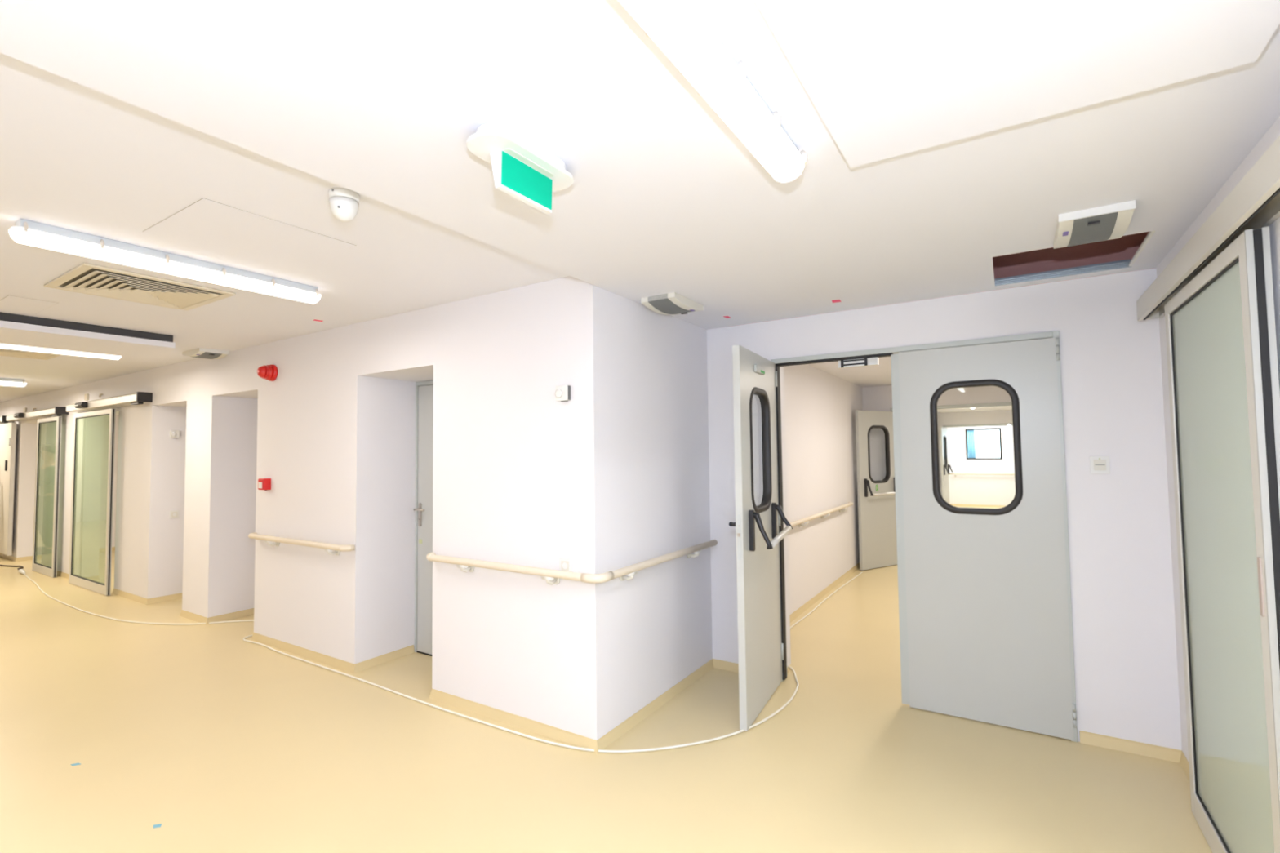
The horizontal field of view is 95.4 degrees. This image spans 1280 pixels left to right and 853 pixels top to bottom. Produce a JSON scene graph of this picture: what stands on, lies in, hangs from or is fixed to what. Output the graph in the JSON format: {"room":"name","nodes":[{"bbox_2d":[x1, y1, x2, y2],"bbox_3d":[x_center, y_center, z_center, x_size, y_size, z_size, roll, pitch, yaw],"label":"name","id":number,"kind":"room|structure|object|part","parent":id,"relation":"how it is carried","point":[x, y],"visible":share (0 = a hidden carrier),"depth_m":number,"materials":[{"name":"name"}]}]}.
{"room":"hospital corridor","nodes":[
{"label":"hospital corridor","id":0,"kind":"room"},
{"bbox_2d":[0,53,568,402],"bbox_3d":[-9.136,-0.632,6.083,18.112,0.040,5.031,-2,-3,32],"label":"ceiling","id":1,"kind":"structure","parent":0,"point":[76,157],"depth_m":2.60,"materials":[{"name":"white paint"}]},
{"bbox_2d":[0,377,26,386],"bbox_3d":[-7.936,-0.553,6.674,0.130,0.095,1.270,-2,-3,32],"label":"lamp","id":2,"kind":"object","parent":1,"relation":"attached to","point":[3,381],"visible":1,"depth_m":7.08,"materials":[{"name":"white plastic"}]},
{"bbox_2d":[0,381,26,386],"bbox_3d":[-7.936,-0.532,6.673,0.104,0.053,1.270,-2,-3,32],"label":"diffuser","id":3,"kind":"object","parent":2,"relation":"attached to","point":[15,384],"depth_m":7.09,"materials":[{"name":"white plastic"}]},
{"bbox_2d":[0,295,57,315],"bbox_3d":[-4.013,-0.780,3.775,0.600,0.002,0.220,-2,-3,32],"label":"access panel","id":4,"kind":"object","parent":1,"relation":"attached to","point":[10,304],"visible":1,"depth_m":3.75,"materials":[{"name":"beige"}]},
{"bbox_2d":[0,348,62,359],"bbox_3d":[-5.755,-0.681,5.282,0.690,0.019,0.690,-2,-3,32],"label":"ceiling vent","id":5,"kind":"object","parent":1,"relation":"in","point":[7,353],"visible":0.7,"depth_m":5.43,"materials":[{"name":"beige metal"}]},
{"bbox_2d":[0,343,121,359],"bbox_3d":[-5.098,-0.673,4.804,0.130,0.095,1.270,-2,-3,32],"label":"lamp","id":6,"kind":"object","parent":1,"relation":"attached to","point":[5,346],"visible":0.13,"depth_m":4.96,"materials":[{"name":"white plastic"}]},
{"bbox_2d":[0,311,175,357],"bbox_3d":[-4.612,-0.704,4.171,0.800,0.103,1.850,-2,-3,32],"label":"ceiling light","id":7,"kind":"object","parent":1,"relation":"attached to","point":[15,329],"visible":1,"depth_m":4.40,"materials":[{"name":"white paint"}]},
{"bbox_2d":[44,262,235,311],"bbox_3d":[-2.929,-0.801,3.431,0.690,0.019,0.690,-2,-3,32],"label":"ceiling vent","id":8,"kind":"object","parent":1,"relation":"in","point":[86,278],"visible":1,"depth_m":3.38,"materials":[{"name":"beige metal"}]},
{"bbox_3d":[-2.929,-0.809,3.432,0.600,0.002,0.600,-2,-3,32],"label":"plate","id":9,"kind":"part","parent":8,"relation":"part of","materials":[{"name":"white metal"}]},
{"bbox_2d":[8,218,320,304],"bbox_3d":[-2.261,-0.793,2.942,0.130,0.095,1.270,-2,-3,32],"label":"lamp","id":10,"kind":"object","parent":1,"relation":"attached to","point":[25,232],"visible":1,"depth_m":2.77,"materials":[{"name":"white plastic"}]},
{"bbox_2d":[182,347,229,359],"bbox_3d":[-4.086,-0.674,5.477,0.378,0.058,0.236,-2,-3,32],"label":"ceiling fixture","id":11,"kind":"object","parent":1,"relation":"attached to","point":[200,353],"visible":1,"depth_m":5.40,"materials":[{"name":"white plastic"}]},
{"bbox_2d":[142,198,355,268],"bbox_3d":[-1.768,-0.858,2.665,0.604,0.002,0.623,-2,-3,32],"label":"access panel","id":12,"kind":"object","parent":1,"relation":"attached to","point":[205,223],"visible":1,"depth_m":2.62,"materials":[{"name":"beige paint"}]},
{"bbox_2d":[328,187,359,222],"bbox_3d":[-1.129,-0.835,2.221,0.108,0.105,0.108,-2,-3,32],"label":"sensor","id":13,"kind":"object","parent":1,"relation":"attached to","point":[344,203],"visible":0.99,"depth_m":2.19,"materials":[{"name":"white plastic"}]},
{"bbox_2d":[0,275,720,740],"bbox_3d":[-6.901,0.775,9.529,18.100,2.640,3.669,-2,-3,32],"label":"wall","id":14,"kind":"structure","parent":0,"point":[615,475],"depth_m":4.02,"materials":[{"name":"white paint"}]},
{"bbox_2d":[0,415,14,423],"bbox_3d":[-11.359,-0.065,10.138,2.780,0.120,0.134,-2,-3,32],"label":"operator","id":15,"kind":"object","parent":14,"relation":"attached to","point":[2,419],"visible":0.59,"depth_m":9.38,"materials":[{"name":"metal"}]},
{"bbox_2d":[0,422,16,555],"bbox_3d":[-10.590,1.006,9.600,1.660,2.090,0.070,-2,-3,32],"label":"door","id":16,"kind":"structure","parent":15,"relation":"hanging from","point":[7,430],"depth_m":9.22,"materials":[{"name":"metal"}]},
{"bbox_3d":[-10.578,1.001,9.601,1.600,2.080,0.045,-2,-3,32],"label":"panel","id":17,"kind":"part","parent":16,"relation":"part of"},
{"bbox_2d":[22,407,35,413],"bbox_3d":[-9.396,-0.261,8.954,0.643,0.085,0.041,-2,-3,32],"label":"plate","id":18,"kind":"object","parent":14,"relation":"attached to","point":[24,410],"visible":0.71,"depth_m":9.08,"materials":[{"name":"beige metal"}]},
{"bbox_2d":[5,406,68,421],"bbox_3d":[-8.952,-0.166,8.578,2.560,0.120,0.192,-2,-3,32],"label":"operator","id":19,"kind":"object","parent":14,"relation":"attached to","point":[56,411],"visible":0.88,"depth_m":8.36,"materials":[{"name":"metal"}]},
{"bbox_2d":[31,416,62,577],"bbox_3d":[-8.293,0.961,8.140,0.982,2.170,0.036,-2,-3,32],"label":"door","id":20,"kind":"structure","parent":19,"relation":"hanging from","point":[51,571],"depth_m":7.97,"materials":[{"name":"silver metal"}]},
{"bbox_2d":[0,546,115,561],"bbox_3d":[-11.612,2.258,12.453,6.714,0.060,3.673,-2,-3,32],"label":"baseboard","id":21,"kind":"structure","parent":14,"relation":"attached to","point":[39,557],"depth_m":9.29,"materials":[{"name":"beige plastic"}]},
{"bbox_2d":[56,570,98,580],"bbox_3d":[-7.889,2.011,8.029,1.778,0.060,0.184,-2,-3,32],"label":"baseboard","id":22,"kind":"structure","parent":14,"relation":"attached to","point":[59,573],"depth_m":7.78,"materials":[{"name":"beige plastic"}]},
{"bbox_2d":[84,393,102,400],"bbox_3d":[-6.974,-0.391,7.420,0.643,0.085,0.041,-2,-3,32],"label":"plate","id":23,"kind":"object","parent":14,"relation":"attached to","point":[86,396],"visible":1,"depth_m":7.54,"materials":[{"name":"beige metal"}]},
{"bbox_3d":[-7.194,-0.381,7.572,0.110,0.085,0.020,-2,-3,32],"label":"plate","id":24,"kind":"part","parent":23,"relation":"part of","materials":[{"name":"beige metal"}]},
{"bbox_2d":[66,391,152,412],"bbox_3d":[-6.466,-0.271,7.003,2.450,0.125,0.192,-2,-3,32],"label":"operator","id":25,"kind":"object","parent":14,"relation":"attached to","point":[138,397],"visible":1,"depth_m":6.77,"materials":[{"name":"metal"}]},
{"bbox_2d":[68,408,115,595],"bbox_3d":[-6.744,0.897,7.158,1.372,2.170,0.036,-2,-3,32],"label":"door","id":26,"kind":"structure","parent":25,"relation":"hanging from","point":[103,588],"depth_m":6.95,"materials":[{"name":"silver metal"}]},
{"bbox_2d":[168,510,178,519],"bbox_3d":[-5.240,0.990,6.553,0.013,0.088,0.088,-2,-3,32],"label":"wall socket","id":27,"kind":"object","parent":14,"relation":"attached to","point":[173,514],"visible":1,"depth_m":6.55,"materials":[{"name":"white plastic"}]},
{"bbox_2d":[169,430,179,438],"bbox_3d":[-5.249,0.087,6.574,0.038,0.088,0.087,-2,-3,32],"label":"thermostat","id":28,"kind":"object","parent":14,"relation":"attached to","point":[173,433],"visible":1,"depth_m":6.56,"materials":[{"name":"white plastic"}]},
{"bbox_2d":[111,588,414,673],"bbox_3d":[-3.965,1.863,5.849,4.905,0.060,0.703,-2,-3,32],"label":"baseboard","id":29,"kind":"structure","parent":14,"relation":"attached to","point":[337,663],"depth_m":4.78,"materials":[{"name":"beige plastic"}]},
{"bbox_2d":[257,478,271,490],"bbox_3d":[-3.216,0.497,4.986,0.096,0.104,0.065,-2,-3,32],"label":"button","id":30,"kind":"object","parent":14,"relation":"attached to","point":[264,484],"visible":1,"depth_m":4.96,"materials":[{"name":"red plastic"}]},
{"bbox_3d":[-3.232,0.492,4.963,0.084,0.084,0.005,-2,-3,32],"label":"frame","id":31,"kind":"part","parent":30,"relation":"part of","materials":[{"name":"red plastic"}]},
{"bbox_2d":[257,364,277,381],"bbox_3d":[-3.194,-0.464,4.973,0.144,0.144,0.124,-2,-3,32],"label":"fire alarm sounder","id":32,"kind":"object","parent":14,"relation":"attached to","point":[269,372],"visible":1,"depth_m":4.95,"materials":[{"name":"red plastic"}]},
{"bbox_2d":[248,532,355,555],"bbox_3d":[-2.740,0.941,4.644,1.502,0.101,0.100,-2,-3,32],"label":"handrail","id":33,"kind":"object","parent":14,"relation":"attached to","point":[268,540],"visible":1,"depth_m":4.50,"materials":[{"name":"beige plastic"}]},
{"bbox_2d":[413,380,433,656],"bbox_3d":[-1.463,0.710,4.504,0.868,2.180,0.117,-2,-3,32],"label":"door","id":34,"kind":"structure","parent":14,"relation":"in","point":[423,509],"depth_m":4.68,"materials":[{"name":"grey paint"}]},
{"bbox_3d":[-1.753,0.665,4.655,0.113,0.018,0.057,-2,-3,32],"label":"lever handle","id":35,"kind":"part","parent":34,"relation":"part of","materials":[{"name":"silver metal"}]},
{"bbox_3d":[-1.777,0.713,4.703,0.034,0.190,0.010,-2,-3,32],"label":"handle plate","id":36,"kind":"part","parent":34,"relation":"part of","materials":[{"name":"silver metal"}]},
{"bbox_2d":[555,385,570,401],"bbox_3d":[-0.434,-0.185,3.260,0.087,0.088,0.038,-2,-3,32],"label":"thermostat","id":37,"kind":"object","parent":14,"relation":"attached to","point":[562,393],"visible":1,"depth_m":3.25,"materials":[{"name":"white plastic"}]},
{"bbox_2d":[559,556,572,572],"bbox_3d":[-0.412,0.771,3.225,0.088,0.088,0.013,-2,-3,32],"label":"wall socket","id":38,"kind":"object","parent":14,"relation":"attached to","point":[565,563],"visible":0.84,"depth_m":3.22,"materials":[{"name":"white plastic"}]},
{"bbox_2d":[562,562,567,568],"bbox_3d":[-0.415,0.770,3.220,0.036,0.036,0.001,-2,-3,32],"label":"outlet","id":39,"kind":"object","parent":38,"relation":"attached to","point":[564,564],"depth_m":3.22,"materials":[{"name":"white plastic"}]},
{"bbox_2d":[426,539,717,584],"bbox_3d":[-0.423,0.864,3.964,1.417,0.101,1.430,-2,-3,32],"label":"handrail","id":40,"kind":"object","parent":14,"relation":"attached to","point":[552,576],"visible":1,"depth_m":3.33,"materials":[{"name":"beige plastic"}]},
{"bbox_2d":[429,658,738,753],"bbox_3d":[-0.213,1.728,3.905,1.839,0.060,1.436,-2,-3,32],"label":"baseboard","id":41,"kind":"structure","parent":14,"relation":"attached to","point":[557,734],"depth_m":3.46,"materials":[{"name":"beige plastic"}]},
{"bbox_2d":[0,506,1212,852],"bbox_3d":[-2.243,2.183,11.833,23.400,0.080,22.300,-2,-3,32],"label":"floor","id":42,"kind":"structure","parent":0,"point":[224,741],"depth_m":2.95,"materials":[{"name":"beige plastic"}]},
{"bbox_2d":[0,564,23,569],"bbox_3d":[-10.113,2.102,9.141,3.401,0.036,0.168,-2,-3,32],"label":"power cord","id":43,"kind":"object","parent":42,"relation":"on","point":[19,566],"visible":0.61,"depth_m":8.64,"materials":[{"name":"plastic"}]},
{"bbox_2d":[153,823,161,827],"bbox_3d":[-2.076,1.717,2.504,0.036,0.002,0.022,0,-3,-16],"label":"paper scrap","id":44,"kind":"object","parent":42,"relation":"on","point":[158,824],"visible":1,"depth_m":2.50,"materials":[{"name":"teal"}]},
{"bbox_2d":[17,568,862,752],"bbox_3d":[-3.076,1.839,5.553,11.600,0.056,4.608,-1,-3,4],"label":"cable","id":45,"kind":"object","parent":42,"relation":"on","point":[20,571],"visible":0.86,"depth_m":3.67,"materials":[{"name":"white plastic"}]},
{"bbox_2d":[0,0,1279,329],"bbox_3d":[-0.003,-0.917,1.016,2.772,0.078,6.253,-2,-3,32],"label":"ceiling","id":46,"kind":"structure","parent":0,"point":[380,100],"depth_m":1.72,"materials":[{"name":"white paint"}]},
{"bbox_2d":[466,122,573,213],"bbox_3d":[-0.353,-0.761,1.764,0.150,0.158,0.385,-2,-3,32],"label":"exit sign","id":47,"kind":"object","parent":46,"relation":"hanging from","point":[522,170],"visible":1,"depth_m":1.71,"materials":[{"name":"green plastic"}]},
{"bbox_2d":[640,292,704,315],"bbox_3d":[0.205,-0.736,3.577,0.236,0.058,0.378,-2,-3,32],"label":"ceiling fixture","id":48,"kind":"object","parent":46,"relation":"attached to","point":[668,304],"visible":1,"depth_m":3.48,"materials":[{"name":"white plastic"}]},
{"bbox_2d":[617,0,808,182],"bbox_3d":[0.129,-0.820,1.282,0.130,0.095,1.270,-2,-3,32],"label":"lamp","id":49,"kind":"object","parent":46,"relation":"attached to","point":[678,28],"visible":1,"depth_m":1.31,"materials":[{"name":"white plastic"}]},
{"bbox_2d":[831,299,841,302],"bbox_3d":[1.214,-0.776,3.603,0.053,0.001,0.065,-2,-3,28],"label":"tape mark","id":50,"kind":"object","parent":46,"relation":"attached to","point":[835,300],"visible":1,"depth_m":3.60,"materials":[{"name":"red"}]},
{"bbox_2d":[755,0,1279,168],"bbox_3d":[0.352,-0.887,0.504,0.902,0.038,2.572,-2,-3,32],"label":"ceiling panel","id":51,"kind":"object","parent":46,"relation":"attached to","point":[886,78],"visible":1,"depth_m":1.31,"materials":[{"name":"white paint"}]},
{"bbox_2d":[995,231,1155,286],"bbox_3d":[2.124,-0.842,2.918,0.602,0.044,0.620,-2,-3,32],"label":"ceiling hatch opening","id":52,"kind":"object","parent":46,"relation":"attached to","point":[1126,263],"visible":0.84,"depth_m":3.12,"materials":[{"name":"metal"}]},
{"bbox_3d":[2.361,-0.837,2.744,0.015,0.013,0.580,-2,-3,32],"label":"edge trim","id":53,"kind":"part","parent":52,"relation":"part of","materials":[{"name":"white plastic"}]},
{"bbox_2d":[1053,200,1136,248],"bbox_3d":[1.861,-0.810,2.405,0.236,0.058,0.378,-2,-3,32],"label":"ceiling fixture","id":54,"kind":"object","parent":46,"relation":"attached to","point":[1109,222],"visible":1,"depth_m":2.31,"materials":[{"name":"white plastic"}]},
{"bbox_2d":[783,364,1013,614],"bbox_3d":[5.696,0.700,9.649,3.035,2.485,14.170,-2,-3,32],"label":"wall","id":55,"kind":"structure","parent":0,"point":[820,406],"depth_m":6.70,"materials":[{"name":"white paint"}]},
{"bbox_2d":[790,502,853,527],"bbox_3d":[1.789,0.950,5.993,0.090,0.098,3.290,-2,-3,32],"label":"handrail","id":56,"kind":"object","parent":55,"relation":"attached to","point":[806,520],"visible":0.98,"depth_m":6.07,"materials":[{"name":"beige plastic"}]},
{"bbox_2d":[786,562,859,673],"bbox_3d":[2.134,1.803,6.206,0.387,0.060,4.727,-2,-3,32],"label":"baseboard","id":57,"kind":"structure","parent":55,"relation":"attached to","point":[793,615],"depth_m":6.25,"materials":[{"name":"beige plastic"}]},
{"bbox_2d":[855,410,897,570],"bbox_3d":[3.260,0.836,7.829,0.810,2.095,0.168,1,-3,-31],"label":"door","id":58,"kind":"structure","parent":55,"relation":"in","point":[877,544],"depth_m":7.79,"materials":[{"name":"grey paint"}]},
{"bbox_3d":[3.014,0.804,7.647,0.038,0.211,0.103,1,-3,-31],"label":"arm","id":59,"kind":"part","parent":58,"relation":"part of","materials":[{"name":"black plastic"}]},
{"bbox_2d":[939,426,953,504],"bbox_3d":[7.471,1.069,14.145,0.168,2.095,0.810,-3,-3,36],"label":"door","id":60,"kind":"structure","parent":55,"relation":"in","point":[945,467],"depth_m":14.03,"materials":[{"name":"grey paint"}]},
{"bbox_2d":[890,402,1012,411],"bbox_3d":[4.261,0.792,7.747,1.654,2.165,0.112,-2,-3,32],"label":"door frame","id":61,"kind":"structure","parent":55,"relation":"attached to","point":[995,404],"depth_m":7.64,"materials":[{"name":"grey paint"}]},
{"bbox_2d":[942,423,1013,447],"bbox_3d":[8.334,1.032,14.159,1.654,2.165,0.112,-2,-3,32],"label":"door frame","id":62,"kind":"structure","parent":55,"relation":"attached to","point":[992,424],"depth_m":14.22,"materials":[{"name":"grey paint"}]},
{"bbox_2d":[950,503,1006,507],"bbox_3d":[7.016,1.988,11.648,2.795,0.060,9.300,-2,-3,32],"label":"baseboard","id":63,"kind":"structure","parent":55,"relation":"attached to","point":[953,504],"depth_m":15.78,"materials":[{"name":"beige plastic"}]},
{"bbox_2d":[806,356,1012,413],"bbox_3d":[5.759,-0.542,9.829,2.995,0.012,14.477,-2,-3,32],"label":"ceiling","id":64,"kind":"structure","parent":0,"point":[880,375],"depth_m":7.05,"materials":[{"name":"white paint"}]},
{"bbox_2d":[725,231,1155,327],"bbox_3d":[2.069,-1.277,2.787,4.200,0.895,1.640,-2,-3,32],"label":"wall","id":65,"kind":"structure","parent":0,"point":[1125,247],"depth_m":3.41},
{"bbox_2d":[706,268,1182,750],"bbox_3d":[1.841,0.468,3.603,3.020,2.499,0.177,-2,-3,32],"label":"wall","id":66,"kind":"structure","parent":0,"point":[1126,685],"depth_m":3.13,"materials":[{"name":"white paint"}]},
{"bbox_2d":[728,345,792,731],"bbox_3d":[0.787,0.633,3.670,0.240,2.185,0.830,-2,-3,27],"label":"door","id":67,"kind":"structure","parent":66,"relation":"in","point":[760,646],"depth_m":3.51,"materials":[{"name":"grey paint"}]},
{"bbox_3d":[0.567,0.576,3.442,0.063,0.034,0.123,-2,-3,27],"label":"lever handle","id":68,"kind":"part","parent":67,"relation":"part of","materials":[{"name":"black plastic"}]},
{"bbox_3d":[0.568,0.633,3.326,0.024,0.260,0.004,-2,-3,27],"label":"lock plate","id":69,"kind":"part","parent":67,"relation":"part of","materials":[{"name":"grey plastic"}]},
{"bbox_3d":[0.761,-0.361,3.705,0.016,0.045,0.190,-2,-3,27],"label":"magnet plate","id":70,"kind":"part","parent":67,"relation":"part of","materials":[{"name":"grey plastic"}]},
{"bbox_3d":[0.714,0.605,3.399,0.118,0.212,0.038,-2,-3,27],"label":"arm","id":71,"kind":"part","parent":67,"relation":"part of","materials":[{"name":"black plastic"}]},
{"bbox_3d":[0.951,0.598,3.857,0.118,0.162,0.038,-2,-3,27],"label":"arm","id":72,"kind":"part","parent":67,"relation":"part of","materials":[{"name":"black plastic"}]},
{"bbox_2d":[838,357,879,368],"bbox_3d":[1.438,-0.426,3.840,0.250,0.062,0.046,-2,-3,32],"label":"door lock","id":73,"kind":"object","parent":66,"relation":"attached to","point":[870,361],"visible":0.94,"depth_m":3.82,"materials":[{"name":"white plastic"}]},
{"bbox_2d":[770,330,1077,742],"bbox_3d":[1.684,0.612,3.692,1.654,2.222,0.196,-2,-3,32],"label":"door frame","id":74,"kind":"structure","parent":66,"relation":"attached to","point":[780,363],"depth_m":3.90,"materials":[{"name":"grey paint"}]},
{"bbox_2d":[890,337,1076,740],"bbox_3d":[1.969,0.610,3.412,0.867,2.178,0.060,-2,-3,32],"label":"door","id":75,"kind":"structure","parent":66,"relation":"in","point":[984,614],"depth_m":3.36,"materials":[{"name":"grey paint"}]},
{"bbox_2d":[1089,456,1110,474],"bbox_3d":[2.456,0.206,3.110,0.084,0.094,0.013,-2,-3,32],"label":"button","id":76,"kind":"object","parent":66,"relation":"attached to","point":[1098,464],"visible":1,"depth_m":3.11,"materials":[{"name":"white plastic"}]},
{"bbox_2d":[946,425,1015,505],"bbox_3d":[9.547,0.927,15.710,2.795,2.485,0.200,-2,-3,32],"label":"wall","id":77,"kind":"structure","parent":0,"point":[986,490],"depth_m":15.78,"materials":[{"name":"white paint"}]},
{"bbox_2d":[964,427,1001,459],"bbox_3d":[9.326,0.471,15.817,0.830,0.830,0.134,-2,-3,32],"label":"window","id":78,"kind":"structure","parent":77,"relation":"in","point":[970,433],"depth_m":15.97,"materials":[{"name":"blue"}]},
{"bbox_2d":[966,430,975,457],"bbox_3d":[9.102,0.483,16.009,0.193,0.771,0.048,-2,-3,32],"label":"curtain","id":79,"kind":"object","parent":78,"relation":"hanging from","point":[971,433],"depth_m":15.99,"materials":[{"name":"blue fabric"}]},
{"bbox_2d":[951,473,1014,476],"bbox_3d":[9.286,1.310,15.689,3.600,0.098,0.090,-2,-3,32],"label":"handrail","id":80,"kind":"object","parent":77,"relation":"attached to","point":[954,474],"visible":0.47,"depth_m":15.68,"materials":[{"name":"beige plastic"}]},
{"bbox_3d":[9.272,1.281,15.670,3.600,0.042,0.042,-2,-3,32],"label":"rail","id":81,"kind":"part","parent":80,"relation":"part of","materials":[{"name":"beige plastic"}]},
{"bbox_2d":[1155,115,1279,761],"bbox_3d":[1.086,0.326,0.278,0.170,2.500,6.253,-2,-3,32],"label":"wall","id":82,"kind":"structure","parent":0,"point":[1273,133],"depth_m":2.82,"materials":[{"name":"white paint"}]},
{"bbox_2d":[1079,730,1190,782],"bbox_3d":[2.121,1.629,2.369,0.410,0.060,1.533,-2,-3,32],"label":"baseboard","id":83,"kind":"structure","parent":82,"relation":"attached to","point":[1166,753],"depth_m":2.99,"materials":[{"name":"beige plastic"}]},
{"bbox_2d":[1136,135,1279,852],"bbox_3d":[1.763,0.466,1.590,0.099,2.314,3.103,-2,-3,32],"label":"door","id":84,"kind":"structure","parent":82,"relation":"in","point":[1223,368],"depth_m":1.96,"materials":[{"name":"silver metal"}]},
{"bbox_3d":[1.750,-0.638,1.640,0.099,0.104,3.103,-2,-3,32],"label":"sliding door rail","id":85,"kind":"part","parent":84,"relation":"part of","materials":[{"name":"white metal"}]},
{"label":"outside","id":86,"kind":"structure","parent":0,"visible":0},
{"bbox_2d":[967,429,999,457],"bbox_3d":[9.622,0.494,16.283,1.430,1.400,0.020,-2,-3,32],"label":"sky","id":87,"kind":"structure","parent":86,"point":[987,442],"depth_m":16.23,"materials":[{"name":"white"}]}
]}

